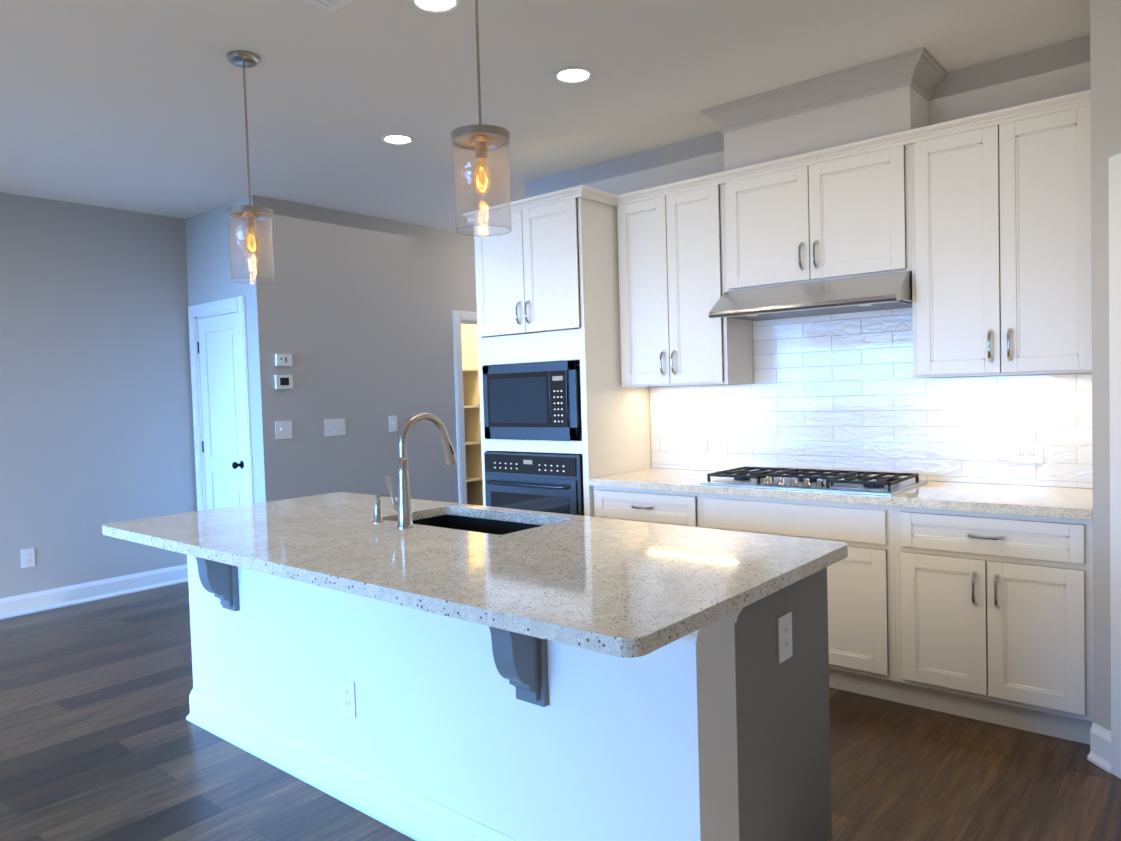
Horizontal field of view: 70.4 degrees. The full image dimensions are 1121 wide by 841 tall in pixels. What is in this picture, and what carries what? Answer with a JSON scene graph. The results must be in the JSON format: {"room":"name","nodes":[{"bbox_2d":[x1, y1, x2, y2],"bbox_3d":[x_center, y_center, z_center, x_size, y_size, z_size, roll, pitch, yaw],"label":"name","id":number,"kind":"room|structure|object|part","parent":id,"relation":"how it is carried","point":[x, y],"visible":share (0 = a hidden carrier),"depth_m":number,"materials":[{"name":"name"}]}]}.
{"room":"kitchen","nodes":[
{"label":"kitchen","id":0,"kind":"room"},
{"bbox_2d":[0,192,196,619],"bbox_3d":[-4.941,-0.012,3.901,0.146,2.830,6.498,0,3,40],"label":"wall","id":1,"kind":"structure","parent":0,"point":[96,422],"depth_m":5.69,"materials":[{"name":"grey paint"}]},
{"bbox_2d":[20,548,34,567],"bbox_3d":[-3.615,0.934,5.397,0.008,0.125,0.080,0,3,40],"label":"outlet","id":2,"kind":"object","parent":1,"relation":"attached to","point":[27,557],"visible":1,"depth_m":5.39,"materials":[{"name":"white plastic"}]},
{"bbox_2d":[185,195,280,502],"bbox_3d":[-2.462,-0.163,5.978,1.026,2.830,0.120,0,3,40],"label":"wall","id":3,"kind":"structure","parent":0,"point":[208,252],"depth_m":5.67,"materials":[{"name":"grey paint"}]},
{"bbox_2d":[188,296,254,510],"bbox_3d":[-2.507,0.179,6.022,0.850,2.145,0.144,0,3,40],"label":"door frame","id":4,"kind":"structure","parent":3,"relation":"attached to","point":[238,307],"depth_m":5.94,"materials":[{"name":"white wood"}]},
{"bbox_2d":[197,312,246,509],"bbox_3d":[-2.538,0.227,5.994,0.654,2.030,0.143,0,3,40],"label":"closet door","id":5,"kind":"structure","parent":3,"relation":"in","point":[221,396],"depth_m":5.99,"materials":[{"name":"white wood"}]},
{"bbox_3d":[-2.574,0.221,5.978,0.619,1.660,0.074,0,3,40],"label":"closet door knob","id":6,"kind":"part","parent":5,"relation":"part of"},
{"bbox_2d":[268,198,476,502],"bbox_3d":[-0.983,-0.246,7.032,0.120,2.830,3.402,0,3,40],"label":"wall","id":7,"kind":"structure","parent":0,"point":[364,306],"depth_m":6.28,"materials":[{"name":"grey paint"}]},
{"bbox_2d":[275,354,291,365],"bbox_3d":[-1.990,-0.435,5.717,0.030,0.085,0.120,0,3,40],"label":"detector","id":8,"kind":"object","parent":7,"relation":"attached to","point":[283,359],"visible":1,"depth_m":5.70,"materials":[{"name":"white plastic"}]},
{"bbox_2d":[275,420,291,438],"bbox_3d":[-1.990,0.067,5.729,0.015,0.130,0.130,0,3,40],"label":"switch plate","id":9,"kind":"object","parent":7,"relation":"attached to","point":[283,429],"visible":1,"depth_m":5.73,"materials":[{"name":"white plastic"}]},
{"bbox_2d":[274,375,292,388],"bbox_3d":[-1.990,-0.278,5.721,0.024,0.100,0.130,0,3,40],"label":"thermostat","id":10,"kind":"object","parent":7,"relation":"attached to","point":[283,381],"visible":1,"depth_m":5.71,"materials":[{"name":"white plastic"}]},
{"bbox_2d":[324,418,345,436],"bbox_3d":[-1.714,0.052,6.058,0.015,0.130,0.185,0,3,40],"label":"switch plate","id":11,"kind":"object","parent":7,"relation":"attached to","point":[334,427],"visible":1,"depth_m":6.05,"materials":[{"name":"white plastic"}]},
{"bbox_2d":[389,415,397,431],"bbox_3d":[-1.360,0.026,6.478,0.015,0.130,0.080,0,3,40],"label":"switch plate","id":12,"kind":"object","parent":7,"relation":"attached to","point":[392,423],"visible":1,"depth_m":6.47,"materials":[{"name":"white plastic"}]},
{"bbox_2d":[452,310,476,503],"bbox_3d":[-0.626,0.076,7.437,0.144,2.135,1.025,0,3,40],"label":"door frame","id":13,"kind":"structure","parent":7,"relation":"attached to","point":[458,317],"depth_m":7.02,"materials":[{"name":"white wood"}]},
{"bbox_2d":[461,324,482,505],"bbox_3d":[-1.666,-0.276,8.399,0.826,2.830,1.470,0,3,40],"label":"wall","id":14,"kind":"structure","parent":0,"point":[471,392],"depth_m":8.59,"materials":[{"name":"beige paint"}]},
{"bbox_2d":[0,0,1089,234],"bbox_3d":[-0.597,-1.540,2.310,10.500,0.080,10.200,0,3,40],"label":"ceiling","id":15,"kind":"structure","parent":0,"point":[128,104],"depth_m":3.62,"materials":[{"name":"paint"}]},
{"bbox_2d":[227,50,274,283],"bbox_3d":[-1.307,-1.050,3.331,0.180,0.930,0.180,0,3,40],"label":"pendant light","id":16,"kind":"object","parent":15,"relation":"hanging from","point":[250,214],"visible":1,"depth_m":3.32,"materials":[{"name":"clear glass"}]},
{"bbox_2d":[303,0,352,11],"bbox_3d":[-0.843,-1.502,2.716,0.280,0.010,0.340,0,3,40],"label":"ceiling vent","id":17,"kind":"object","parent":15,"relation":"in","point":[332,5],"visible":1,"depth_m":2.87,"materials":[{"name":"white plastic"}]},
{"bbox_2d":[381,133,413,144],"bbox_3d":[-0.907,-1.589,4.426,0.184,0.059,0.184,0,3,40],"label":"recessed light","id":18,"kind":"object","parent":15,"relation":"in","point":[397,139],"visible":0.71,"depth_m":4.42,"materials":[{"name":"white plastic"}]},
{"bbox_2d":[410,0,460,13],"bbox_3d":[-0.454,-1.546,2.884,0.184,0.059,0.184,0,3,40],"label":"recessed light","id":19,"kind":"object","parent":15,"relation":"in","point":[437,6],"visible":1,"depth_m":2.92,"materials":[{"name":"white plastic"}]},
{"bbox_2d":[451,0,511,236],"bbox_3d":[-0.251,-1.049,2.442,0.180,0.930,0.180,0,3,40],"label":"pendant light","id":20,"kind":"object","parent":15,"relation":"hanging from","point":[480,139],"visible":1,"depth_m":2.44,"materials":[{"name":"clear glass"}]},
{"bbox_2d":[553,66,593,83],"bbox_3d":[0.058,-1.588,3.601,0.184,0.059,0.184,0,3,40],"label":"recessed light","id":21,"kind":"object","parent":15,"relation":"in","point":[573,74],"visible":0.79,"depth_m":3.59,"materials":[{"name":"white plastic"}]},
{"bbox_2d":[0,582,1120,840],"bbox_3d":[-0.510,1.357,2.418,10.500,0.060,10.200,0,3,40],"label":"floor","id":22,"kind":"structure","parent":0,"point":[102,738],"depth_m":2.97,"materials":[{"name":"brown wood"}]},
{"bbox_2d":[186,516,831,840],"bbox_3d":[-0.452,0.870,2.905,2.613,0.874,1.081,0,3,40],"label":"kitchen island","id":23,"kind":"object","parent":22,"relation":"on","point":[455,729],"visible":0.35,"depth_m":2.31,"materials":[{"name":"white wood"}]},
{"bbox_2d":[340,677,355,717],"bbox_3d":[-0.734,0.956,2.742,0.080,0.125,0.008,0,3,40],"label":"outlet","id":24,"kind":"object","parent":23,"relation":"attached to","point":[348,698],"visible":1,"depth_m":2.74,"materials":[{"name":"white plastic"}]},
{"bbox_2d":[102,492,847,657],"bbox_3d":[-0.494,0.415,2.821,2.635,0.038,1.156,0,3,40],"label":"island countertop","id":25,"kind":"structure","parent":23,"relation":"on","point":[622,588],"depth_m":2.30,"materials":[{"name":"beige stone"}]},
{"bbox_2d":[372,494,389,522],"bbox_3d":[-0.697,0.339,3.087,0.043,0.107,0.073,0,3,40],"label":"soap dispenser","id":26,"kind":"object","parent":25,"relation":"on","point":[378,513],"visible":1,"depth_m":3.06,"materials":[{"name":"silver metal"}]},
{"bbox_2d":[385,413,457,528],"bbox_3d":[-0.522,0.179,3.029,0.109,0.419,0.294,0,3,40],"label":"pull-down faucet","id":27,"kind":"object","parent":25,"relation":"on","point":[402,506],"visible":1,"depth_m":2.92,"materials":[{"name":"silver metal"}]},
{"bbox_2d":[413,515,543,534],"bbox_3d":[-0.346,0.530,3.101,0.734,0.215,0.414,0,3,40],"label":"undermount sink","id":28,"kind":"object","parent":25,"relation":"in","point":[488,526],"visible":0.02,"depth_m":3.37,"materials":[{"name":"black metal"}]},
{"bbox_2d":[778,611,792,663],"bbox_3d":[0.623,0.600,2.202,0.008,0.125,0.080,0,3,40],"label":"outlet","id":29,"kind":"object","parent":23,"relation":"attached to","point":[785,652],"visible":1,"depth_m":2.19,"materials":[{"name":"white plastic"}]},
{"bbox_2d":[474,198,651,516],"bbox_3d":[0.009,-0.011,4.863,0.838,2.460,0.688,0,3,40],"label":"tall cabinet","id":30,"kind":"object","parent":22,"relation":"on","point":[547,283],"visible":0.54,"depth_m":4.54,"materials":[{"name":"white wood"}]},
{"bbox_2d":[482,360,581,439],"bbox_3d":[-0.020,-0.124,4.828,0.726,0.442,0.574,0,3,40],"label":"built-in microwave","id":31,"kind":"object","parent":30,"relation":"in","point":[539,401],"visible":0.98,"depth_m":4.58,"materials":[{"name":"black metal"}]},
{"bbox_2d":[484,451,583,515],"bbox_3d":[-0.012,0.535,4.838,0.736,0.707,0.652,0,3,40],"label":"wall oven","id":32,"kind":"object","parent":30,"relation":"in","point":[543,482],"visible":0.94,"depth_m":4.59,"materials":[{"name":"black metal"}]},
{"bbox_2d":[593,486,696,526],"bbox_3d":[0.641,0.781,4.426,0.688,0.874,0.618,0,3,40],"label":"base cabinet","id":33,"kind":"object","parent":22,"relation":"on","point":[643,505],"depth_m":4.16,"materials":[{"name":"white wood"}]},
{"bbox_2d":[697,493,888,699],"bbox_3d":[1.258,0.781,3.907,0.925,0.874,0.618,0,3,40],"label":"base cabinet","id":34,"kind":"object","parent":22,"relation":"on","point":[858,583],"depth_m":3.52,"materials":[{"name":"white wood"}]},
{"bbox_2d":[889,506,1093,744],"bbox_3d":[1.884,0.782,3.380,0.711,0.874,0.618,0,3,40],"label":"base cabinet","id":35,"kind":"object","parent":22,"relation":"on","point":[984,616],"depth_m":3.13,"materials":[{"name":"white wood"}]},
{"bbox_2d":[588,468,1092,519],"bbox_3d":[1.244,0.324,3.872,2.323,0.038,0.645,0,3,40],"label":"countertop","id":36,"kind":"structure","parent":35,"relation":"on","point":[1058,502],"depth_m":3.43,"materials":[{"name":"beige stone"}]},
{"bbox_2d":[701,466,927,495],"bbox_3d":[1.218,0.277,3.859,0.917,0.058,0.530,0,3,40],"label":"gas cooktop","id":37,"kind":"object","parent":36,"relation":"in","point":[821,480],"visible":1,"depth_m":3.73,"materials":[{"name":"silver metal"}]},
{"bbox_2d":[526,35,1090,487],"bbox_3d":[1.105,-0.214,4.461,3.298,2.830,0.120,0,3,40],"label":"wall","id":38,"kind":"structure","parent":0,"point":[1050,71],"depth_m":3.69,"materials":[{"name":"grey paint"}]},
{"bbox_2d":[617,185,753,386],"bbox_3d":[0.691,-0.723,4.483,0.688,1.050,0.323,0,3,40],"label":"upper cabinet","id":39,"kind":"object","parent":38,"relation":"attached to","point":[669,254],"depth_m":4.34,"materials":[{"name":"white wood"}]},
{"bbox_2d":[717,145,904,292],"bbox_3d":[1.301,-0.962,3.955,0.925,0.570,0.323,0,3,40],"label":"upper cabinet","id":40,"kind":"object","parent":38,"relation":"attached to","point":[841,218],"depth_m":3.81,"materials":[{"name":"white wood"}]},
{"bbox_2d":[708,271,911,320],"bbox_3d":[1.249,-0.598,3.894,0.913,0.144,0.492,0,3,40],"label":"under-cabinet range hood","id":41,"kind":"object","parent":40,"relation":"attached to","point":[887,291],"visible":0.96,"depth_m":3.74,"materials":[{"name":"silver metal"}]},
{"bbox_2d":[723,85,928,170],"bbox_3d":[1.297,-1.447,3.951,0.925,0.340,0.295,0,3,40],"label":"soffit","id":42,"kind":"structure","parent":38,"relation":"attached to","point":[896,110],"depth_m":3.78,"materials":[{"name":"grey paint"}]},
{"bbox_2d":[701,47,947,132],"bbox_3d":[1.267,-1.557,3.914,1.093,0.114,0.379,0,3,40],"label":"crown molding","id":43,"kind":"structure","parent":42,"relation":"attached to","point":[922,71],"depth_m":3.72,"materials":[{"name":"grey paint"}]},
{"bbox_2d":[650,307,1092,487],"bbox_3d":[1.433,-0.196,4.097,2.322,0.972,0.009,0,3,40],"label":"tile backsplash","id":44,"kind":"structure","parent":38,"relation":"attached to","point":[846,391],"depth_m":3.99,"materials":[{"name":"white tile"}]},
{"bbox_2d":[707,440,726,453],"bbox_3d":[0.897,0.152,4.557,0.125,0.080,0.008,0,3,40],"label":"outlet","id":45,"kind":"object","parent":44,"relation":"attached to","point":[716,446],"visible":1,"depth_m":4.56,"materials":[{"name":"white plastic"}]},
{"bbox_2d":[1011,445,1043,463],"bbox_3d":[2.087,0.151,3.556,0.125,0.080,0.008,0,3,40],"label":"outlet","id":46,"kind":"object","parent":44,"relation":"attached to","point":[1026,453],"visible":1,"depth_m":3.56,"materials":[{"name":"white plastic"}]},
{"bbox_2d":[905,105,1091,377],"bbox_3d":[1.934,-0.721,3.437,0.711,1.050,0.323,0,3,40],"label":"upper cabinet","id":47,"kind":"object","parent":38,"relation":"attached to","point":[983,235],"depth_m":3.31,"materials":[{"name":"white wood"}]},
{"bbox_2d":[463,90,1090,222],"bbox_3d":[0.849,-1.252,4.089,3.210,0.052,0.678,0,3,40],"label":"trim","id":48,"kind":"structure","parent":47,"relation":"on","point":[1023,111],"depth_m":3.78,"materials":[{"name":"white wood"}]},
{"bbox_2d":[1090,0,1120,731],"bbox_3d":[2.049,-0.147,1.885,0.120,2.830,1.950,-2,2,-5],"label":"wall","id":49,"kind":"structure","parent":0,"point":[1105,49],"depth_m":2.80,"materials":[{"name":"grey paint"}]}
]}

